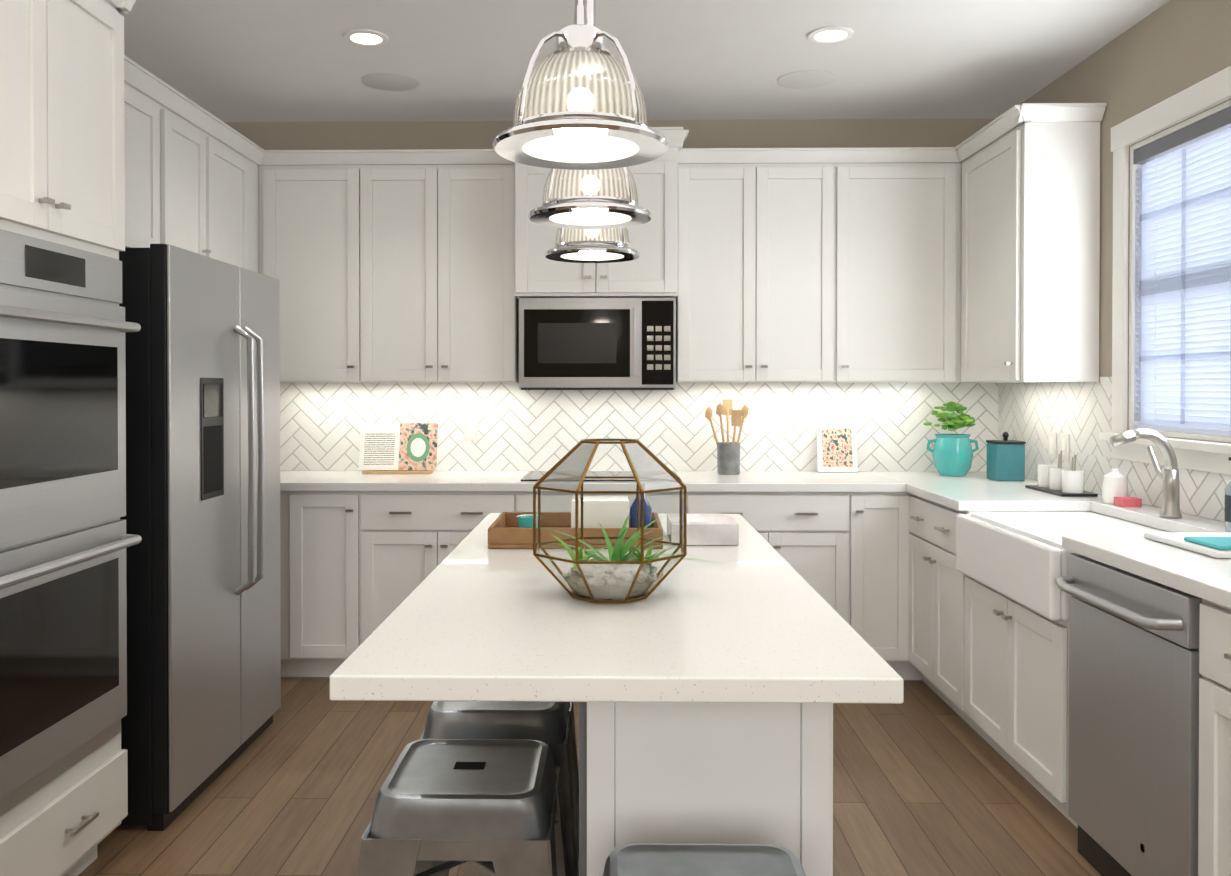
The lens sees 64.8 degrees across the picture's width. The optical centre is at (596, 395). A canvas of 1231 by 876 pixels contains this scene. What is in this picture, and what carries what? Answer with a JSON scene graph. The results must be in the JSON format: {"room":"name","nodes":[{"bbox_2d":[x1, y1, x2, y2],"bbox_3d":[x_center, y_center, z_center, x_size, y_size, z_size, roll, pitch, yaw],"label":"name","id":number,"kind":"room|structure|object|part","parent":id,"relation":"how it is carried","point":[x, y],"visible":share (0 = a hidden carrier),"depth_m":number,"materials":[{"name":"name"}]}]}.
{"room":"kitchen","nodes":[
{"label":"kitchen","id":0,"kind":"room"},
{"bbox_2d":[78,677,1100,875],"bbox_3d":[-0.013,1.393,0.890,4.200,0.100,8.450,0,1,1],"label":"floor","id":1,"kind":"structure","parent":0,"point":[928,780],"depth_m":3.14,"materials":[{"name":"brown wood"}]},
{"bbox_2d":[0,0,141,875],"bbox_3d":[-1.630,0.088,2.402,0.712,2.482,0.841,0,1,1],"label":"tall cabinet","id":2,"kind":"object","parent":1,"relation":"on","point":[66,540],"visible":1,"depth_m":2.43,"materials":[{"name":"white wood"}]},
{"bbox_3d":[-1.339,0.226,2.388,0.011,1.165,0.610,0,1,1],"label":"black glass","id":3,"kind":"part","parent":2,"relation":"part of","materials":[{"name":"black glass"}]},
{"bbox_2d":[119,244,280,830],"bbox_3d":[-1.573,0.429,3.419,0.732,1.782,0.973,0,1,1],"label":"fridge","id":4,"kind":"object","parent":1,"relation":"on","point":[202,366],"visible":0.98,"depth_m":3.12,"materials":[{"name":"silver metal"}]},
{"bbox_2d":[119,244,168,824],"bbox_3d":[-1.615,0.419,3.419,0.648,1.762,0.973,0,1,1],"label":"panel","id":5,"kind":"object","parent":4,"relation":"in","point":[145,271],"depth_m":2.93,"materials":[{"name":"black metal"}]},
{"bbox_3d":[-1.277,0.016,3.230,0.002,0.110,0.150,0,1,1],"label":"black glass","id":6,"kind":"part","parent":4,"relation":"part of","materials":[{"name":"black glass"}]},
{"bbox_2d":[280,491,303,676],"bbox_3d":[-1.641,0.870,4.726,0.609,0.876,0.615,0,1,1],"label":"base cabinet","id":7,"kind":"object","parent":1,"relation":"on","point":[291,502],"depth_m":4.42,"materials":[{"name":"wood"}]},
{"bbox_2d":[304,491,375,676],"bbox_3d":[-1.203,0.870,4.718,0.382,0.876,0.615,0,1,1],"label":"base cabinet","id":8,"kind":"object","parent":1,"relation":"on","point":[340,526],"depth_m":4.42,"materials":[{"name":"wood"}]},
{"bbox_2d":[280,471,903,494],"bbox_3d":[-0.276,0.412,4.690,3.339,0.040,0.630,0,1,1],"label":"countertop","id":9,"kind":"structure","parent":8,"relation":"on","point":[747,482],"depth_m":4.40,"materials":[{"name":"white stone"}]},
{"bbox_2d":[358,423,438,473],"bbox_3d":[-0.994,0.264,4.863,0.391,0.251,0.100,0,1,1],"label":"cookbook","id":10,"kind":"object","parent":9,"relation":"on","point":[398,448],"visible":1,"depth_m":4.87,"materials":[{"name":"multicoloured paper"}]},
{"bbox_2d":[398,423,437,469],"bbox_3d":[-0.896,0.256,4.867,0.195,0.234,0.070,0,1,1],"label":"picture","id":11,"kind":"object","parent":10,"relation":"attached to","point":[417,442],"depth_m":4.87},
{"bbox_2d":[521,471,679,480],"bbox_3d":[0.023,0.388,4.670,0.740,0.007,0.431,0,1,1],"label":"cooktop","id":12,"kind":"object","parent":9,"relation":"in","point":[533,475],"visible":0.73,"depth_m":4.66,"materials":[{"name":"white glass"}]},
{"bbox_2d":[705,399,748,474],"bbox_3d":[0.647,0.205,4.824,0.216,0.370,0.120,0,1,1],"label":"utensil crock","id":13,"kind":"object","parent":9,"relation":"on","point":[728,457],"visible":1,"depth_m":4.78,"materials":[{"name":"grey stone"}]},
{"bbox_2d":[816,422,857,471],"bbox_3d":[1.217,0.262,4.922,0.200,0.254,0.055,0,1,1],"label":"photo frame","id":14,"kind":"object","parent":9,"relation":"on","point":[836,442],"visible":0.95,"depth_m":4.91,"materials":[{"name":"white paper"}]},
{"bbox_2d":[822,428,852,466],"bbox_3d":[1.217,0.264,4.912,0.150,0.192,0.031,0,1,1],"label":"photo","id":15,"kind":"object","parent":14,"relation":"attached to","point":[837,443],"depth_m":4.91},
{"bbox_2d":[376,491,531,627],"bbox_3d":[-0.719,0.870,4.710,0.835,0.876,0.615,0,1,1],"label":"base cabinet","id":16,"kind":"object","parent":1,"relation":"on","point":[416,531],"depth_m":4.40,"materials":[{"name":"wood"}]},
{"bbox_2d":[358,739,568,875],"bbox_3d":[-0.250,1.028,1.901,0.418,0.610,0.418,0,1,1],"label":"stool","id":17,"kind":"object","parent":1,"relation":"on","point":[483,803],"visible":1,"depth_m":1.75,"materials":[{"name":"silver metal"}]},
{"bbox_2d":[419,701,578,875],"bbox_3d":[-0.235,1.024,2.361,0.418,0.610,0.418,0,1,1],"label":"stool","id":18,"kind":"object","parent":1,"relation":"on","point":[551,725],"visible":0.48,"depth_m":2.21,"materials":[{"name":"silver metal"}]},
{"bbox_2d":[532,491,703,513],"bbox_3d":[0.023,0.870,4.697,0.900,0.876,0.615,0,1,1],"label":"base cabinet","id":19,"kind":"object","parent":1,"relation":"on","point":[695,499],"depth_m":4.38,"materials":[{"name":"wood"}]},
{"bbox_2d":[603,843,805,875],"bbox_3d":[0.167,1.033,1.434,0.418,0.610,0.418,0,1,1],"label":"stool","id":20,"kind":"object","parent":1,"relation":"on","point":[665,859],"visible":1,"depth_m":1.53,"materials":[{"name":"silver metal"}]},
{"bbox_2d":[579,705,832,875],"bbox_3d":[0.210,0.890,2.512,0.460,0.876,1.590,0,1,1],"label":"kitchen island","id":21,"kind":"object","parent":1,"relation":"on","point":[703,774],"depth_m":1.72,"materials":[{"name":"paint"}]},
{"bbox_2d":[579,702,586,875],"bbox_3d":[-0.010,0.840,2.515,0.020,0.773,1.548,0,1,1],"label":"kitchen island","id":22,"kind":"object","parent":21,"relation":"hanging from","point":[582,705],"depth_m":1.76,"materials":[{"name":"white wood"}]},
{"bbox_2d":[329,513,903,708],"bbox_3d":[0.043,0.433,2.396,0.864,0.040,1.880,0,1,1],"label":"island countertop","id":23,"kind":"structure","parent":21,"relation":"on","point":[745,627],"depth_m":1.67,"materials":[{"name":"white stone"}]},
{"bbox_2d":[488,485,662,548],"bbox_3d":[-0.055,0.329,2.766,0.470,0.160,0.340,0,1,1],"label":"tray","id":24,"kind":"object","parent":23,"relation":"on","point":[510,530],"visible":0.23,"depth_m":2.67,"materials":[{"name":"brown wood"}]},
{"bbox_2d":[630,485,651,527],"bbox_3d":[0.125,0.323,2.753,0.064,0.148,0.064,0,1,1],"label":"bottle","id":25,"kind":"object","parent":24,"relation":"on","point":[633,507],"depth_m":2.73,"materials":[{"name":"blue glass"}]},
{"bbox_2d":[527,439,717,602],"bbox_3d":[0.055,0.254,2.021,0.412,0.322,0.316,0,1,1],"label":"terrarium","id":26,"kind":"object","parent":23,"relation":"on","point":[617,575],"visible":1,"depth_m":1.96,"materials":[{"name":"glass"},{"name":"brass"},{"name":"white pebbles"}]},
{"bbox_2d":[667,514,738,545],"bbox_3d":[0.297,0.380,2.761,0.185,0.059,0.220,0,1,1],"label":"box","id":27,"kind":"object","parent":23,"relation":"on","point":[714,529],"visible":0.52,"depth_m":2.65,"materials":[{"name":"white"}]},
{"bbox_2d":[704,491,831,605],"bbox_3d":[0.778,0.870,4.684,0.860,0.876,0.615,0,1,1],"label":"base cabinet","id":28,"kind":"object","parent":1,"relation":"on","point":[799,527],"depth_m":4.37,"materials":[{"name":"wood"}]},
{"bbox_2d":[832,491,899,674],"bbox_3d":[1.254,0.870,4.651,0.344,0.876,0.665,0,1,1],"label":"base cabinet","id":29,"kind":"object","parent":1,"relation":"on","point":[865,524],"depth_m":4.37,"materials":[{"name":"wood"}]},
{"bbox_2d":[900,491,963,719],"bbox_3d":[1.693,0.877,3.993,0.684,0.876,0.776,0,1,1],"label":"base cabinet","id":30,"kind":"object","parent":1,"relation":"on","point":[931,581],"depth_m":4.05,"materials":[{"name":"wood"}]},
{"bbox_2d":[964,543,1055,803],"bbox_3d":[1.697,0.883,3.290,0.653,0.876,0.902,0,1,1],"label":"base cabinet","id":31,"kind":"object","parent":1,"relation":"on","point":[1008,650],"depth_m":3.24,"materials":[{"name":"wood"}]},
{"bbox_2d":[1052,543,1179,875],"bbox_3d":[1.683,0.890,2.490,0.653,0.876,0.700,0,1,1],"label":"base cabinet","id":32,"kind":"object","parent":1,"relation":"on","point":[1068,659],"depth_m":2.53,"materials":[{"name":"metal"}]},
{"bbox_2d":[876,472,1230,602],"bbox_3d":[1.690,0.428,2.924,0.654,0.040,4.094,0,1,1],"label":"countertop","id":33,"kind":"structure","parent":32,"relation":"on","point":[1208,575],"depth_m":3.10,"materials":[{"name":"white stone"}]},
{"bbox_2d":[923,401,978,475],"bbox_3d":[1.744,0.210,4.749,0.255,0.362,0.242,0,1,1],"label":"plant pot","id":34,"kind":"object","parent":33,"relation":"on","point":[952,454],"visible":1,"depth_m":4.69,"materials":[{"name":"teal ceramic"}]},
{"bbox_2d":[986,432,1025,480],"bbox_3d":[1.905,0.281,4.522,0.136,0.225,0.136,0,1,1],"label":"canister","id":35,"kind":"object","parent":33,"relation":"on","point":[1005,459],"visible":1,"depth_m":4.46,"materials":[{"name":"teal ceramic"}]},
{"bbox_2d":[1025,451,1097,496],"bbox_3d":[1.911,0.313,4.003,0.140,0.170,0.340,0,1,1],"label":"tray","id":36,"kind":"object","parent":33,"relation":"on","point":[1059,480],"visible":1,"depth_m":3.93,"materials":[{"name":"white ceramic"}]},
{"bbox_2d":[956,507,1191,622],"bbox_3d":[1.606,0.549,3.265,0.515,0.232,0.804,0,1,1],"label":"sink","id":37,"kind":"object","parent":33,"relation":"in","point":[1005,551],"depth_m":3.27,"materials":[{"name":"white ceramic"}]},
{"bbox_2d":[1101,468,1141,506],"bbox_3d":[1.934,0.337,3.585,0.090,0.130,0.165,0,1,1],"label":"soap bottle","id":38,"kind":"object","parent":33,"relation":"on","point":[1114,487],"visible":1,"depth_m":3.59,"materials":[{"name":"white plastic"}]},
{"bbox_2d":[1110,428,1181,518],"bbox_3d":[1.819,0.257,3.245,0.243,0.296,0.131,0,1,1],"label":"faucet","id":39,"kind":"object","parent":33,"relation":"on","point":[1169,476],"visible":1,"depth_m":3.20,"materials":[{"name":"silver metal"}]},
{"bbox_2d":[1144,532,1230,557],"bbox_3d":[1.708,0.396,2.617,0.280,0.029,0.340,0,1,1],"label":"cutting board","id":40,"kind":"object","parent":33,"relation":"on","point":[1215,544],"visible":1,"depth_m":2.59,"materials":[{"name":"white plastic"}]},
{"bbox_2d":[1225,457,1230,531],"bbox_3d":[1.923,0.296,2.902,0.075,0.224,0.075,0,1,1],"label":"soap bottle","id":41,"kind":"object","parent":33,"relation":"on","point":[1228,508],"visible":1,"depth_m":2.90,"materials":[{"name":"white plastic"}]},
{"bbox_2d":[1078,825,1144,875],"bbox_3d":[1.402,1.222,2.519,0.078,0.212,0.592,0,1,1],"label":"toe kick","id":42,"kind":"object","parent":32,"relation":"in","point":[1112,850],"depth_m":2.58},
{"bbox_2d":[1055,574,1183,629],"bbox_3d":[1.329,0.533,2.514,0.072,0.035,0.561,0,1,1],"label":"handle","id":43,"kind":"object","parent":32,"relation":"in","point":[1141,611],"depth_m":2.46,"materials":[{"name":"silver metal"}]},
{"bbox_2d":[1067,553,1201,875],"bbox_3d":[1.373,0.841,2.517,0.033,0.763,0.592,0,1,1],"label":"dishwasher","id":44,"kind":"object","parent":32,"relation":"in","point":[1134,689],"depth_m":2.45,"materials":[{"name":"silver metal"}]},
{"bbox_2d":[1180,587,1230,875],"bbox_3d":[1.671,0.897,1.812,0.653,0.876,0.790,0,1,1],"label":"base cabinet","id":45,"kind":"object","parent":1,"relation":"on","point":[1205,621],"depth_m":2.17,"materials":[{"name":"wood"}]},
{"bbox_2d":[224,118,995,471],"bbox_3d":[0.059,-0.056,5.051,4.200,2.720,0.100,0,1,1],"label":"wall","id":46,"kind":"structure","parent":0,"point":[700,134],"depth_m":4.98,"materials":[{"name":"paint"}]},
{"bbox_2d":[124,59,167,247],"bbox_3d":[-1.804,-0.831,3.412,0.329,0.640,0.487,0,1,1],"label":"upper cabinet","id":47,"kind":"object","parent":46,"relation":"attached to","point":[146,98],"depth_m":3.53,"materials":[{"name":"white wood"}]},
{"bbox_2d":[168,87,203,254],"bbox_3d":[-1.797,-0.834,3.822,0.329,0.640,0.333,0,1,1],"label":"upper cabinet","id":48,"kind":"object","parent":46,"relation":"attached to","point":[185,120],"depth_m":3.86,"materials":[{"name":"white wood"}]},
{"bbox_2d":[204,111,247,268],"bbox_3d":[-1.790,-0.608,4.233,0.329,1.100,0.590,0,1,1],"label":"upper cabinet","id":49,"kind":"object","parent":46,"relation":"attached to","point":[225,152],"depth_m":4.25,"materials":[{"name":"white wood"}]},
{"bbox_2d":[276,151,375,382],"bbox_3d":[-1.357,-0.614,4.843,0.556,1.100,0.344,0,1,1],"label":"upper cabinet","id":50,"kind":"object","parent":46,"relation":"attached to","point":[326,200],"depth_m":4.68,"materials":[{"name":"white wood"}]},
{"bbox_2d":[376,151,451,382],"bbox_3d":[-0.951,-0.614,4.836,0.496,1.100,0.344,0,1,1],"label":"upper cabinet","id":51,"kind":"object","parent":46,"relation":"attached to","point":[414,188],"depth_m":4.67,"materials":[{"name":"white wood"}]},
{"bbox_2d":[452,151,518,382],"bbox_3d":[-0.603,-0.614,4.830,0.435,1.100,0.344,0,1,1],"label":"upper cabinet","id":52,"kind":"object","parent":46,"relation":"attached to","point":[485,319],"depth_m":4.66,"materials":[{"name":"white wood"}]},
{"bbox_2d":[512,161,611,302],"bbox_3d":[-0.162,-0.851,4.760,0.442,0.765,0.464,0,1,1],"label":"upper cabinet","id":53,"kind":"object","parent":46,"relation":"attached to","point":[534,275],"depth_m":4.54,"materials":[{"name":"white wood"}]},
{"bbox_2d":[280,383,997,471],"bbox_3d":[0.058,-0.048,4.997,4.000,0.875,0.001,0,1,1],"label":"wall tile","id":54,"kind":"structure","parent":46,"relation":"attached to","point":[518,429],"depth_m":5.00,"materials":[{"name":"white tile"}]},
{"bbox_2d":[464,419,477,440],"bbox_3d":[-0.650,0.177,5.006,0.073,0.115,0.010,0,1,1],"label":"electrical outlet plate","id":55,"kind":"object","parent":54,"relation":"attached to","point":[470,429],"depth_m":5.00,"materials":[{"name":"white plastic"}]},
{"bbox_2d":[1048,432,1055,458],"bbox_3d":[2.038,0.223,4.340,0.010,0.115,0.074,0,1,1],"label":"electrical outlet plate","id":56,"kind":"object","parent":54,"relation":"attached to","point":[1051,436],"depth_m":4.34,"materials":[{"name":"white plastic"}]},
{"bbox_2d":[1056,433,1069,460],"bbox_3d":[2.036,0.224,4.220,0.010,0.115,0.074,0,1,1],"label":"electrical outlet plate","id":57,"kind":"object","parent":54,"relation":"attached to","point":[1064,438],"depth_m":4.21,"materials":[{"name":"white plastic"}]},
{"bbox_2d":[612,127,679,298],"bbox_3d":[0.161,-0.851,4.754,0.441,0.765,0.464,0,1,1],"label":"upper cabinet","id":58,"kind":"object","parent":46,"relation":"attached to","point":[656,273],"depth_m":4.53,"materials":[{"name":"white wood"}]},
{"bbox_2d":[519,297,675,389],"bbox_3d":[0.004,-0.246,4.765,0.740,0.435,0.459,0,1,1],"label":"microwave","id":59,"kind":"object","parent":58,"relation":"attached to","point":[597,343],"visible":1,"depth_m":4.57,"materials":[{"name":"silver metal"}]},
{"bbox_2d":[676,147,771,382],"bbox_3d":[0.605,-0.614,4.809,0.436,1.100,0.344,0,1,1],"label":"upper cabinet","id":60,"kind":"object","parent":46,"relation":"attached to","point":[724,305],"depth_m":4.64,"materials":[{"name":"white wood"}]},
{"bbox_2d":[772,148,851,382],"bbox_3d":[0.956,-0.614,4.803,0.502,1.100,0.344,0,1,1],"label":"upper cabinet","id":61,"kind":"object","parent":46,"relation":"attached to","point":[812,187],"depth_m":4.64,"materials":[{"name":"white wood"}]},
{"bbox_2d":[852,147,943,382],"bbox_3d":[1.412,-0.613,4.795,0.666,1.100,0.344,0,1,1],"label":"upper cabinet","id":62,"kind":"object","parent":46,"relation":"attached to","point":[898,192],"depth_m":4.63,"materials":[{"name":"white wood"}]},
{"bbox_2d":[121,0,1169,121],"bbox_3d":[-0.013,-1.427,0.864,4.200,0.100,8.450,0,1,1],"label":"ceiling","id":63,"kind":"structure","parent":0,"point":[277,60],"depth_m":3.98,"materials":[{"name":"paint"}]},
{"bbox_2d":[344,29,388,45],"bbox_3d":[-0.902,-1.399,3.795,0.170,0.009,0.170,0,1,1],"label":"recessed light","id":64,"kind":"object","parent":63,"relation":"in","point":[365,37],"visible":1,"depth_m":3.79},
{"bbox_2d":[361,73,418,90],"bbox_3d":[-0.927,-1.406,4.356,0.256,0.006,0.256,0,1,1],"label":"ceiling speaker","id":65,"kind":"object","parent":63,"relation":"attached to","point":[391,81],"visible":1,"depth_m":4.33},
{"bbox_2d":[492,0,668,169],"bbox_3d":[-0.028,-0.906,1.694,0.308,0.955,0.308,0,1,1],"label":"pendant light","id":66,"kind":"object","parent":63,"relation":"hanging from","point":[580,103],"visible":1,"depth_m":1.62,"materials":[{"name":"silver metal"}]},
{"bbox_3d":[-0.028,-0.519,1.698,0.236,0.130,0.236,0,1,1],"label":"ribbed glass","id":67,"kind":"part","parent":66,"relation":"part of","materials":[{"name":"clear glass"}]},
{"bbox_2d":[528,0,652,228],"bbox_3d":[-0.016,-0.913,2.394,0.308,0.955,0.308,0,1,1],"label":"pendant light","id":68,"kind":"object","parent":63,"relation":"hanging from","point":[593,199],"visible":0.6,"depth_m":2.31,"materials":[{"name":"silver metal"}]},
{"bbox_3d":[-0.016,-0.525,2.398,0.236,0.130,0.236,0,1,1],"label":"ribbed glass","id":69,"kind":"part","parent":68,"relation":"part of","materials":[{"name":"clear glass"}]},
{"bbox_2d":[544,0,639,262],"bbox_3d":[-0.014,-0.919,3.094,0.308,0.955,0.308,0,1,1],"label":"pendant light","id":70,"kind":"object","parent":63,"relation":"hanging from","point":[592,246],"visible":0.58,"depth_m":3.00,"materials":[{"name":"silver metal"}]},
{"bbox_3d":[-0.014,-0.532,3.098,0.236,0.130,0.236,0,1,1],"label":"ribbed glass","id":71,"kind":"part","parent":70,"relation":"part of","materials":[{"name":"clear glass"}]},
{"bbox_2d":[777,70,834,88],"bbox_3d":[0.932,-1.406,4.324,0.256,0.006,0.256,0,1,1],"label":"ceiling speaker","id":72,"kind":"object","parent":63,"relation":"attached to","point":[805,79],"visible":1,"depth_m":4.31},
{"bbox_2d":[808,26,852,43],"bbox_3d":[0.908,-1.398,3.764,0.170,0.009,0.170,0,1,1],"label":"recessed light","id":73,"kind":"object","parent":63,"relation":"in","point":[830,34],"visible":1,"depth_m":3.76,"materials":[{"name":"white plastic"}]},
{"bbox_2d":[1020,0,1230,521],"bbox_3d":[2.037,-0.017,0.842,0.100,2.720,8.250,0,1,1],"label":"wall","id":74,"kind":"structure","parent":0,"point":[1168,49],"depth_m":3.67,"materials":[{"name":"paint"}]},
{"bbox_2d":[964,103,1106,382],"bbox_3d":[1.878,-0.608,4.250,0.325,1.100,0.650,0,1,1],"label":"upper cabinet","id":75,"kind":"object","parent":74,"relation":"attached to","point":[974,257],"depth_m":3.93,"materials":[{"name":"white wood"}]},
{"bbox_2d":[998,377,1111,457],"bbox_3d":[2.044,0.080,4.386,0.001,0.320,1.165,0,1,1],"label":"wall tiles","id":76,"kind":"structure","parent":74,"relation":"attached to","point":[1035,413],"depth_m":4.28,"materials":[{"name":"white tile"}]},
{"bbox_2d":[1025,445,1230,521],"bbox_3d":[2.018,0.332,2.896,0.001,0.155,4.150,0,1,1],"label":"wall tiles","id":77,"kind":"structure","parent":74,"relation":"attached to","point":[1202,493],"depth_m":3.58,"materials":[{"name":"white tile"}]},
{"bbox_2d":[1099,66,1230,474],"bbox_3d":[2.048,-0.397,3.244,0.160,1.295,1.150,0,1,1],"label":"window","id":78,"kind":"structure","parent":74,"relation":"in","point":[1206,455],"depth_m":3.69,"materials":[{"name":"white wood"}]},
{"bbox_2d":[1134,106,1230,435],"bbox_3d":[2.056,-0.399,3.243,0.046,1.058,0.896,0,1,1],"label":"window blinds","id":79,"kind":"object","parent":78,"relation":"attached to","point":[1183,323],"visible":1,"depth_m":3.38,"materials":[{"name":"white plastic"}]}
]}

